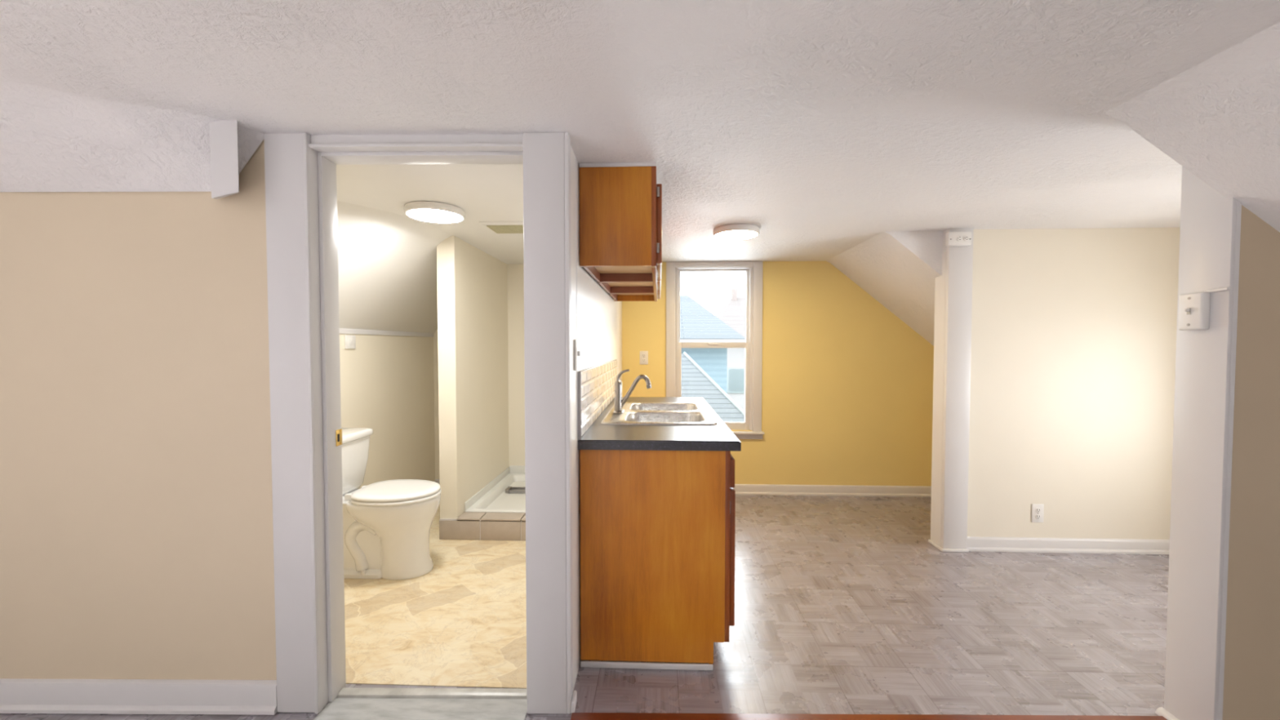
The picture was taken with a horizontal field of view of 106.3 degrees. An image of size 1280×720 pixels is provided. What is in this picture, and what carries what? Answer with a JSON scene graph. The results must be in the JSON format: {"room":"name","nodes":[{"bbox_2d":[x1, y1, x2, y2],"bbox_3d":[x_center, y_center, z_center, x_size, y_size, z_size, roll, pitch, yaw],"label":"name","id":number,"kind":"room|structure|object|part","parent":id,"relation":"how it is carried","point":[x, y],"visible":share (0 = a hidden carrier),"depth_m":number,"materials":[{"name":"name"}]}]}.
{"room":"studio apartment","nodes":[
{"label":"studio apartment","id":0,"kind":"room"},
{"bbox_2d":[0,78,264,191],"bbox_3d":[-2.268,-0.659,1.160,1.974,0.198,1.023,0,2,2],"label":"ceiling","id":1,"kind":"structure","parent":0,"point":[51,140],"depth_m":1.53,"materials":[{"name":"paint"}]},
{"bbox_2d":[0,138,276,679],"bbox_3d":[-2.182,0.231,1.731,2.110,2.000,0.117,0,2,0],"label":"wall","id":2,"kind":"structure","parent":0,"point":[136,528],"depth_m":1.67,"materials":[{"name":"beige paint"}]},
{"bbox_2d":[0,678,277,715],"bbox_3d":[-2.254,1.181,1.688,1.966,0.104,0.028,0,2,0],"label":"baseboard","id":3,"kind":"structure","parent":2,"relation":"attached to","point":[17,695],"depth_m":1.68,"materials":[{"name":"white paint"}]},
{"bbox_2d":[263,132,523,713],"bbox_3d":[-0.819,0.232,1.709,0.896,2.000,0.159,0,2,2],"label":"door frame","id":4,"kind":"structure","parent":2,"relation":"attached to","point":[286,154],"depth_m":1.66,"materials":[{"name":"white paint"}]},
{"bbox_2d":[335,428,342,446],"bbox_3d":[-1.103,0.284,1.760,0.004,0.059,0.034,0,2,2],"label":"strike plate","id":5,"kind":"object","parent":4,"relation":"attached to","point":[339,432],"visible":1,"depth_m":1.76,"materials":[{"name":"gold metal"}]},
{"bbox_2d":[313,697,527,719],"bbox_3d":[-0.757,1.233,1.659,0.722,0.006,0.168,0,2,0],"label":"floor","id":6,"kind":"structure","parent":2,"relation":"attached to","point":[340,708],"depth_m":1.69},
{"bbox_2d":[339,333,435,488],"bbox_3d":[-1.945,0.491,3.065,0.120,1.400,2.455,0,2,2],"label":"wall","id":7,"kind":"structure","parent":0,"point":[387,382],"depth_m":3.60,"materials":[{"name":"paint"}]},
{"bbox_2d":[344,334,355,348],"bbox_3d":[-1.874,-0.116,3.107,0.017,0.088,0.100,0,2,2],"label":"wall switch","id":8,"kind":"object","parent":7,"relation":"attached to","point":[349,340],"visible":1,"depth_m":3.09,"materials":[{"name":"white plastic"}]},
{"bbox_2d":[339,328,433,337],"bbox_3d":[-1.880,-0.184,3.065,0.008,0.034,2.390,0,2,2],"label":"trim","id":9,"kind":"structure","parent":7,"relation":"attached to","point":[342,331],"depth_m":3.47,"materials":[{"name":"white paint"}]},
{"bbox_2d":[310,134,522,143],"bbox_3d":[-0.752,-0.749,1.692,0.750,0.038,0.117,0,2,0],"label":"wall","id":10,"kind":"structure","parent":0,"point":[315,139],"depth_m":1.63,"materials":[{"name":"white paint"}]},
{"bbox_2d":[337,200,508,333],"bbox_3d":[-1.554,-0.486,3.059,0.740,0.654,2.420,0,2,2],"label":"ceiling","id":11,"kind":"structure","parent":0,"point":[387,260],"depth_m":2.94,"materials":[{"name":"paint"}]},
{"bbox_2d":[436,235,508,519],"bbox_3d":[-1.248,0.172,3.707,0.117,1.999,1.100,0,2,2],"label":"wall","id":12,"kind":"structure","parent":0,"point":[472,283],"depth_m":3.38,"materials":[{"name":"paint"}]},
{"bbox_2d":[433,263,524,479],"bbox_3d":[-1.114,0.154,4.302,1.685,2.000,0.100,0,2,2],"label":"wall","id":13,"kind":"structure","parent":0,"point":[515,272],"depth_m":4.25,"materials":[{"name":"paint"}]},
{"bbox_2d":[0,494,1168,719],"bbox_3d":[0.236,1.314,0.982,7.100,0.120,6.700,0,2,2],"label":"floor","id":14,"kind":"structure","parent":0,"point":[844,605],"depth_m":2.17,"materials":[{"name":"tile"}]},
{"bbox_2d":[341,427,441,579],"bbox_3d":[-1.515,0.812,2.741,0.745,0.777,0.464,0,2,2],"label":"toilet","id":15,"kind":"object","parent":14,"relation":"on","point":[387,524],"visible":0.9,"depth_m":2.65,"materials":[{"name":"white ceramic"}]},
{"bbox_3d":[-1.768,0.621,2.745,0.228,0.310,0.436,0,2,2],"label":"tank","id":16,"kind":"part","parent":15,"relation":"part of","materials":[{"name":"white ceramic"}]},
{"bbox_3d":[-1.764,0.445,2.739,0.245,0.043,0.464,0,2,2],"label":"tank lid","id":17,"kind":"part","parent":15,"relation":"part of","materials":[{"name":"white ceramic"}]},
{"bbox_3d":[-1.393,0.987,2.741,0.498,0.427,0.380,0,2,2],"label":"bowl","id":18,"kind":"part","parent":15,"relation":"part of","materials":[{"name":"white ceramic"}]},
{"bbox_3d":[-1.372,0.737,2.733,0.451,0.026,0.378,0,2,2],"label":"lid","id":19,"kind":"part","parent":15,"relation":"part of","materials":[{"name":"white plastic"}]},
{"bbox_3d":[-1.370,0.763,2.734,0.455,0.020,0.384,0,2,2],"label":"seat","id":20,"kind":"part","parent":15,"relation":"part of","materials":[{"name":"white plastic"}]},
{"bbox_2d":[337,687,526,698],"bbox_3d":[-0.745,1.225,1.768,0.716,0.016,0.048,0,2,0],"label":"saddle","id":21,"kind":"object","parent":14,"relation":"on","point":[345,692],"visible":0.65,"depth_m":1.75,"materials":[{"name":"white wood"}]},
{"bbox_2d":[439,511,525,540],"bbox_3d":[-0.822,1.115,3.216,1.007,0.142,0.129,0,2,2],"label":"shower curb","id":22,"kind":"object","parent":14,"relation":"on","point":[482,526],"visible":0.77,"depth_m":3.17,"materials":[{"name":"beige tile"}]},
{"bbox_2d":[464,465,525,512],"bbox_3d":[-0.741,1.062,3.772,0.891,0.213,0.984,0,2,2],"label":"shower pan","id":23,"kind":"object","parent":14,"relation":"on","point":[492,498],"visible":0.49,"depth_m":3.70,"materials":[{"name":"white plastic"}]},
{"bbox_2d":[505,486,525,493],"bbox_3d":[-0.870,1.058,3.906,0.435,0.032,0.083,0,2,2],"label":"metal bar","id":24,"kind":"object","parent":23,"relation":"in","point":[509,489],"visible":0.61,"depth_m":3.88,"materials":[{"name":"metal"}]},
{"bbox_2d":[579,449,735,671],"bbox_3d":[0.099,0.766,2.663,0.613,0.876,1.554,0,2,2],"label":"base cabinet","id":25,"kind":"object","parent":14,"relation":"on","point":[657,527],"visible":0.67,"depth_m":1.90,"materials":[{"name":"brown wood"}]},
{"bbox_2d":[577,396,741,451],"bbox_3d":[0.104,0.308,2.656,0.634,0.038,1.584,0,2,2],"label":"countertop","id":26,"kind":"structure","parent":25,"relation":"on","point":[718,437],"depth_m":1.95,"materials":[{"name":"laminate"}]},
{"bbox_2d":[613,368,651,413],"bbox_3d":[-0.039,0.166,2.610,0.206,0.233,0.150,0,2,2],"label":"faucet","id":27,"kind":"object","parent":26,"relation":"on","point":[620,402],"visible":1,"depth_m":2.60,"materials":[{"name":"silver metal"}]},
{"bbox_3d":[-0.115,0.277,2.616,0.054,0.010,0.150,0,2,2],"label":"plate","id":28,"kind":"part","parent":27,"relation":"part of","materials":[{"name":"silver metal"}]},
{"bbox_3d":[-0.095,0.089,2.609,0.076,0.078,0.022,0,2,2],"label":"lever","id":29,"kind":"part","parent":27,"relation":"part of","materials":[{"name":"silver metal"}]},
{"bbox_3d":[-0.031,0.173,2.609,0.181,0.188,0.026,0,2,2],"label":"spout","id":30,"kind":"part","parent":27,"relation":"part of","materials":[{"name":"silver metal"}]},
{"bbox_2d":[600,401,717,425],"bbox_3d":[0.103,0.370,2.655,0.550,0.177,0.840,0,2,2],"label":"sink","id":31,"kind":"object","parent":26,"relation":"in","point":[635,412],"visible":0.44,"depth_m":2.62,"materials":[{"name":"silver metal"}]},
{"bbox_2d":[630,403,697,410],"bbox_3d":[0.141,0.366,2.858,0.389,0.172,0.342,0,2,2],"label":"basin","id":32,"kind":"object","parent":31,"relation":"in","point":[633,406],"depth_m":3.02,"materials":[{"name":"silver metal"}]},
{"bbox_2d":[625,412,704,422],"bbox_3d":[0.125,0.379,2.451,0.389,0.172,0.348,0,2,2],"label":"basin","id":33,"kind":"object","parent":31,"relation":"in","point":[629,416],"depth_m":2.62,"materials":[{"name":"silver metal"}]},
{"bbox_3d":[0.373,0.710,2.655,0.019,0.762,1.546,0,2,2],"label":"frame","id":34,"kind":"part","parent":25,"relation":"part of","materials":[{"name":"brown wood"}]},
{"bbox_3d":[0.378,0.437,2.261,0.020,0.113,0.744,0,2,2],"label":"drawer","id":35,"kind":"part","parent":25,"relation":"part of","materials":[{"name":"brown wood"}]},
{"bbox_3d":[0.372,0.781,2.085,0.022,0.544,0.370,0,2,2],"label":"door","id":36,"kind":"part","parent":25,"relation":"part of","materials":[{"name":"brown wood"}]},
{"bbox_2d":[570,712,1167,719],"bbox_3d":[0.789,1.232,1.583,2.055,0.008,0.160,0,2,0],"label":"wooden threshold","id":37,"kind":"object","parent":14,"relation":"on","point":[575,716],"visible":1,"depth_m":1.64,"materials":[{"name":"red wood"}]},
{"bbox_2d":[570,146,622,689],"bbox_3d":[-0.264,0.196,2.918,0.120,2.000,2.502,0,2,2],"label":"wall","id":38,"kind":"structure","parent":0,"point":[599,317],"depth_m":1.92,"materials":[{"name":"white paint"}]},
{"bbox_2d":[522,132,577,714],"bbox_3d":[-0.313,0.230,1.758,0.154,2.000,0.237,0,2,2],"label":"trim","id":39,"kind":"structure","parent":38,"relation":"attached to","point":[546,155],"depth_m":1.64,"materials":[{"name":"white paint"}]},
{"bbox_2d":[570,690,577,713],"bbox_3d":[-0.234,1.210,1.698,0.013,0.045,0.063,0,2,0],"label":"trim","id":40,"kind":"structure","parent":38,"relation":"attached to","point":[574,700],"depth_m":1.68,"materials":[{"name":"white paint"}]},
{"bbox_2d":[573,339,580,370],"bbox_3d":[-0.236,-0.019,1.826,0.018,0.117,0.074,0,2,2],"label":"wall switch","id":41,"kind":"object","parent":38,"relation":"attached to","point":[576,342],"visible":1,"depth_m":1.80,"materials":[{"name":"white plastic"}]},
{"bbox_2d":[577,359,617,439],"bbox_3d":[-0.205,0.154,2.706,0.013,0.267,1.664,0,2,2],"label":"backsplash","id":42,"kind":"structure","parent":38,"relation":"attached to","point":[596,384],"depth_m":2.27,"materials":[{"name":"tile"}]},
{"bbox_2d":[579,162,662,301],"bbox_3d":[-0.047,-0.594,2.644,0.324,0.404,1.518,0,2,2],"label":"upper cabinet","id":43,"kind":"object","parent":38,"relation":"attached to","point":[620,203],"visible":1,"depth_m":1.89,"materials":[{"name":"brown wood"}]},
{"bbox_3d":[-0.195,-0.416,2.656,0.013,0.040,1.484,0,2,2],"label":"hanging rail","id":44,"kind":"part","parent":43,"relation":"part of","materials":[{"name":"brown wood"}]},
{"bbox_3d":[-0.097,-0.565,1.897,0.284,0.386,0.016,0,2,2],"label":"panel","id":45,"kind":"part","parent":43,"relation":"part of","materials":[{"name":"brown wood"}]},
{"bbox_3d":[-0.064,-0.443,2.650,0.275,0.012,1.484,0,2,2],"label":"panel","id":46,"kind":"part","parent":43,"relation":"part of","materials":[{"name":"brown wood"}]},
{"bbox_3d":[-0.073,-0.409,2.396,0.275,0.040,0.045,0,2,2],"label":"cross rail","id":47,"kind":"part","parent":43,"relation":"part of","materials":[{"name":"brown wood"}]},
{"bbox_3d":[-0.053,-0.424,2.915,0.275,0.040,0.045,0,2,2],"label":"cross rail","id":48,"kind":"part","parent":43,"relation":"part of","materials":[{"name":"brown wood"}]},
{"bbox_3d":[0.083,-0.586,2.639,0.019,0.388,1.518,0,2,2],"label":"frame","id":49,"kind":"part","parent":43,"relation":"part of","materials":[{"name":"brown wood"}]},
{"bbox_3d":[0.123,-0.580,3.147,0.022,0.313,0.470,0,2,2],"label":"door","id":50,"kind":"part","parent":43,"relation":"part of","materials":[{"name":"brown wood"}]},
{"bbox_3d":[0.104,-0.565,2.652,0.022,0.313,0.480,0,2,2],"label":"door","id":51,"kind":"part","parent":43,"relation":"part of","materials":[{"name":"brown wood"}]},
{"bbox_3d":[0.085,-0.550,2.150,0.022,0.313,0.485,0,2,2],"label":"door","id":52,"kind":"part","parent":43,"relation":"part of","materials":[{"name":"brown wood"}]},
{"bbox_2d":[0,0,1279,264],"bbox_3d":[0.235,-0.804,0.893,7.200,0.120,6.850,0,2,2],"label":"ceiling","id":53,"kind":"structure","parent":0,"point":[825,127],"depth_m":1.34,"materials":[{"name":"paint"}]},
{"bbox_2d":[209,120,239,199],"bbox_3d":[-1.364,-0.660,1.577,0.069,0.286,0.165,-1,2,-39],"label":"board","id":54,"kind":"object","parent":53,"relation":"hanging from","point":[224,141],"visible":0.88,"depth_m":1.53,"materials":[{"name":"white paint"}]},
{"bbox_2d":[404,200,465,223],"bbox_3d":[-1.075,-0.771,2.521,0.296,0.043,0.296,0,2,2],"label":"ceiling lamp","id":55,"kind":"object","parent":53,"relation":"attached to","point":[424,211],"visible":1,"depth_m":2.45,"materials":[{"name":"white"}]},
{"bbox_2d":[406,208,462,222],"bbox_3d":[-1.075,-0.753,2.522,0.271,0.008,0.271,0,2,2],"label":"diffuser","id":56,"kind":"object","parent":55,"relation":"attached to","point":[433,215],"depth_m":2.49,"materials":[{"name":"white"}]},
{"bbox_2d":[479,221,523,233],"bbox_3d":[-0.798,-0.798,2.905,0.260,0.011,0.260,0,2,2],"label":"ceiling vent","id":57,"kind":"object","parent":53,"relation":"in","point":[503,227],"visible":0.77,"depth_m":2.86,"materials":[{"name":"metal"}]},
{"bbox_2d":[486,225,523,233],"bbox_3d":[-0.792,-0.797,2.931,0.226,0.007,0.182,0,2,2],"label":"grille","id":58,"kind":"object","parent":57,"relation":"attached to","point":[495,228],"depth_m":2.91,"materials":[{"name":"beige metal"}]},
{"bbox_2d":[713,223,759,239],"bbox_3d":[0.593,-0.784,2.957,0.280,0.043,0.280,0,2,2],"label":"ceiling lamp","id":59,"kind":"object","parent":53,"relation":"attached to","point":[736,231],"visible":1,"depth_m":2.88,"materials":[{"name":"white"}]},
{"bbox_2d":[715,230,757,239],"bbox_3d":[0.593,-0.766,2.958,0.255,0.008,0.255,0,2,2],"label":"diffuser","id":60,"kind":"object","parent":59,"relation":"attached to","point":[719,234],"depth_m":2.92,"materials":[{"name":"white"}]},
{"bbox_2d":[622,261,933,485],"bbox_3d":[1.313,0.158,4.169,2.935,2.000,0.120,0,2,2],"label":"wall","id":61,"kind":"structure","parent":0,"point":[847,384],"depth_m":4.10,"materials":[{"name":"yellow paint"}]},
{"bbox_2d":[640,351,648,364],"bbox_3d":[0.034,-0.019,4.148,0.072,0.116,0.009,0,2,2],"label":"wall outlet","id":62,"kind":"object","parent":61,"relation":"attached to","point":[643,354],"visible":1,"depth_m":4.15,"materials":[{"name":"white plastic"}]},
{"bbox_2d":[666,261,762,431],"bbox_3d":[0.635,-0.114,4.171,0.818,1.453,0.132,0,2,2],"label":"window frame","id":63,"kind":"structure","parent":61,"relation":"in","point":[755,267],"depth_m":4.10,"materials":[{"name":"white paint"}]},
{"bbox_2d":[677,269,750,430],"bbox_3d":[0.635,-0.088,4.170,0.636,1.396,0.085,0,2,2],"label":"window","id":64,"kind":"structure","parent":63,"relation":"attached to","point":[731,425],"depth_m":4.16,"materials":[{"name":"white paint"}]},
{"bbox_3d":[0.635,0.228,4.173,0.636,0.764,0.035,0,2,2],"label":"sash","id":65,"kind":"part","parent":64,"relation":"part of","materials":[{"name":"white paint"}]},
{"bbox_3d":[0.636,-0.446,4.187,0.636,0.682,0.030,0,2,2],"label":"sash","id":66,"kind":"part","parent":64,"relation":"part of","materials":[{"name":"glass"}]},
{"bbox_2d":[731,431,764,439],"bbox_3d":[0.635,0.646,4.157,0.852,0.065,0.125,0,2,2],"label":"window sill","id":67,"kind":"structure","parent":61,"relation":"attached to","point":[739,434],"depth_m":4.12,"materials":[{"name":"white paint"}]},
{"bbox_2d":[733,484,931,497],"bbox_3d":[1.607,1.117,4.114,2.300,0.086,0.026,0,2,2],"label":"baseboard","id":68,"kind":"structure","parent":61,"relation":"attached to","point":[740,489],"depth_m":4.11,"materials":[{"name":"white paint"}]},
{"bbox_2d":[826,231,942,346],"bbox_3d":[2.153,-0.346,3.551,1.210,0.964,1.080,0,2,2],"label":"ceiling","id":69,"kind":"structure","parent":0,"point":[900,270],"depth_m":3.45,"materials":[{"name":"paint"}]},
{"bbox_2d":[967,227,1180,539],"bbox_3d":[2.822,0.193,3.016,1.830,2.000,0.110,0,2,2],"label":"wall","id":70,"kind":"structure","parent":0,"point":[1073,347],"depth_m":2.96,"materials":[{"name":"beige paint"}]},
{"bbox_2d":[930,228,973,549],"bbox_3d":[1.967,0.192,3.034,0.144,2.000,0.144,0,2,2],"label":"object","id":71,"kind":"structure","parent":70,"relation":"attached to","point":[953,289],"depth_m":2.97,"materials":[{"name":"white paint"}]},
{"bbox_2d":[928,539,968,552],"bbox_3d":[1.961,1.183,3.057,0.164,0.018,0.158,0,2,2],"label":"trim","id":72,"kind":"structure","parent":71,"relation":"attached to","point":[931,542],"depth_m":2.98,"materials":[{"name":"white paint"}]},
{"bbox_2d":[945,231,971,246],"bbox_3d":[1.936,-0.736,2.915,0.140,0.082,0.039,0,2,2],"label":"outlet box","id":73,"kind":"object","parent":70,"relation":"attached to","point":[952,238],"visible":1,"depth_m":2.90,"materials":[{"name":"white plastic"}]},
{"bbox_2d":[956,235,962,240],"bbox_3d":[1.928,-0.734,2.898,0.033,0.033,0.003,0,2,2],"label":"receptacle","id":74,"kind":"object","parent":73,"relation":"attached to","point":[958,237],"depth_m":2.90,"materials":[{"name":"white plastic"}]},
{"bbox_2d":[963,235,968,240],"bbox_3d":[1.968,-0.734,2.896,0.033,0.033,0.003,0,2,2],"label":"receptacle","id":75,"kind":"object","parent":73,"relation":"attached to","point":[965,237],"depth_m":2.90,"materials":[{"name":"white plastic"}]},
{"bbox_2d":[1031,503,1044,522],"bbox_3d":[2.480,0.956,2.992,0.072,0.116,0.009,0,2,2],"label":"wall outlet","id":76,"kind":"object","parent":70,"relation":"attached to","point":[1037,509],"visible":1,"depth_m":2.99,"materials":[{"name":"white plastic"}]},
{"bbox_2d":[1035,507,1040,512],"bbox_3d":[2.480,0.936,2.989,0.033,0.033,0.003,0,2,2],"label":"receptacle","id":77,"kind":"object","parent":76,"relation":"attached to","point":[1037,509],"depth_m":2.99,"materials":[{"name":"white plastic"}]},
{"bbox_2d":[1035,514,1040,519],"bbox_3d":[2.480,0.976,2.990,0.033,0.033,0.003,0,2,2],"label":"receptacle","id":78,"kind":"object","parent":76,"relation":"attached to","point":[1037,516],"depth_m":2.99,"materials":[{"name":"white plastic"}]},
{"bbox_2d":[966,536,1169,554],"bbox_3d":[2.877,1.153,2.975,1.675,0.083,0.026,0,2,2],"label":"baseboard","id":79,"kind":"structure","parent":70,"relation":"attached to","point":[975,544],"depth_m":2.98,"materials":[{"name":"white paint"}]},
{"bbox_2d":[1101,22,1279,232],"bbox_3d":[2.336,0.021,-0.530,1.990,1.453,4.018,0,2,2],"label":"ceiling","id":80,"kind":"structure","parent":0,"point":[1218,118],"depth_m":1.34,"materials":[{"name":"paint"}]},
{"bbox_2d":[1222,204,1279,719],"bbox_3d":[2.755,0.237,1.526,1.851,2.000,0.134,0,2,2],"label":"wall","id":81,"kind":"structure","parent":0,"point":[1251,677],"depth_m":1.50,"materials":[{"name":"beige paint"}]},
{"bbox_2d":[1164,166,1241,719],"bbox_3d":[1.831,0.236,1.565,0.026,2.000,0.148,0,2,2],"label":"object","id":82,"kind":"structure","parent":81,"relation":"attached to","point":[1210,232],"depth_m":1.55,"materials":[{"name":"white paint"}]},
{"bbox_2d":[1155,706,1179,719],"bbox_3d":[1.807,1.225,1.600,0.022,0.022,0.150,0,2,2],"label":"trim","id":83,"kind":"structure","parent":82,"relation":"attached to","point":[1160,711],"depth_m":1.65,"materials":[{"name":"white paint"}]},
{"bbox_2d":[1177,286,1230,330],"bbox_3d":[1.797,-0.162,1.539,0.040,0.130,0.122,0,2,2],"label":"switch box","id":84,"kind":"object","parent":82,"relation":"attached to","point":[1193,308],"visible":1,"depth_m":1.55,"materials":[{"name":"white plastic"}]},
{"label":"outside","id":85,"kind":"structure","parent":0,"visible":0},
{"bbox_3d":[0.766,6.281,20.183,60.000,0.200,80.000,0,2,2],"label":"ground","id":86,"kind":"structure","parent":85,"visible":0},
{"bbox_2d":[680,295,745,422],"bbox_3d":[-0.757,2.501,9.957,5.730,7.970,7.317,0,2,2],"label":"house","id":87,"kind":"structure","parent":86,"relation":"on","point":[704,370],"depth_m":9.62,"materials":[{"name":"blue"}]},
{"bbox_2d":[715,288,746,411],"bbox_3d":[5.736,1.700,19.154,6.800,9.020,6.200,0,2,2],"label":"house","id":88,"kind":"structure","parent":86,"relation":"on","point":[733,313],"depth_m":16.52,"materials":[{"name":"paint"}]}
]}

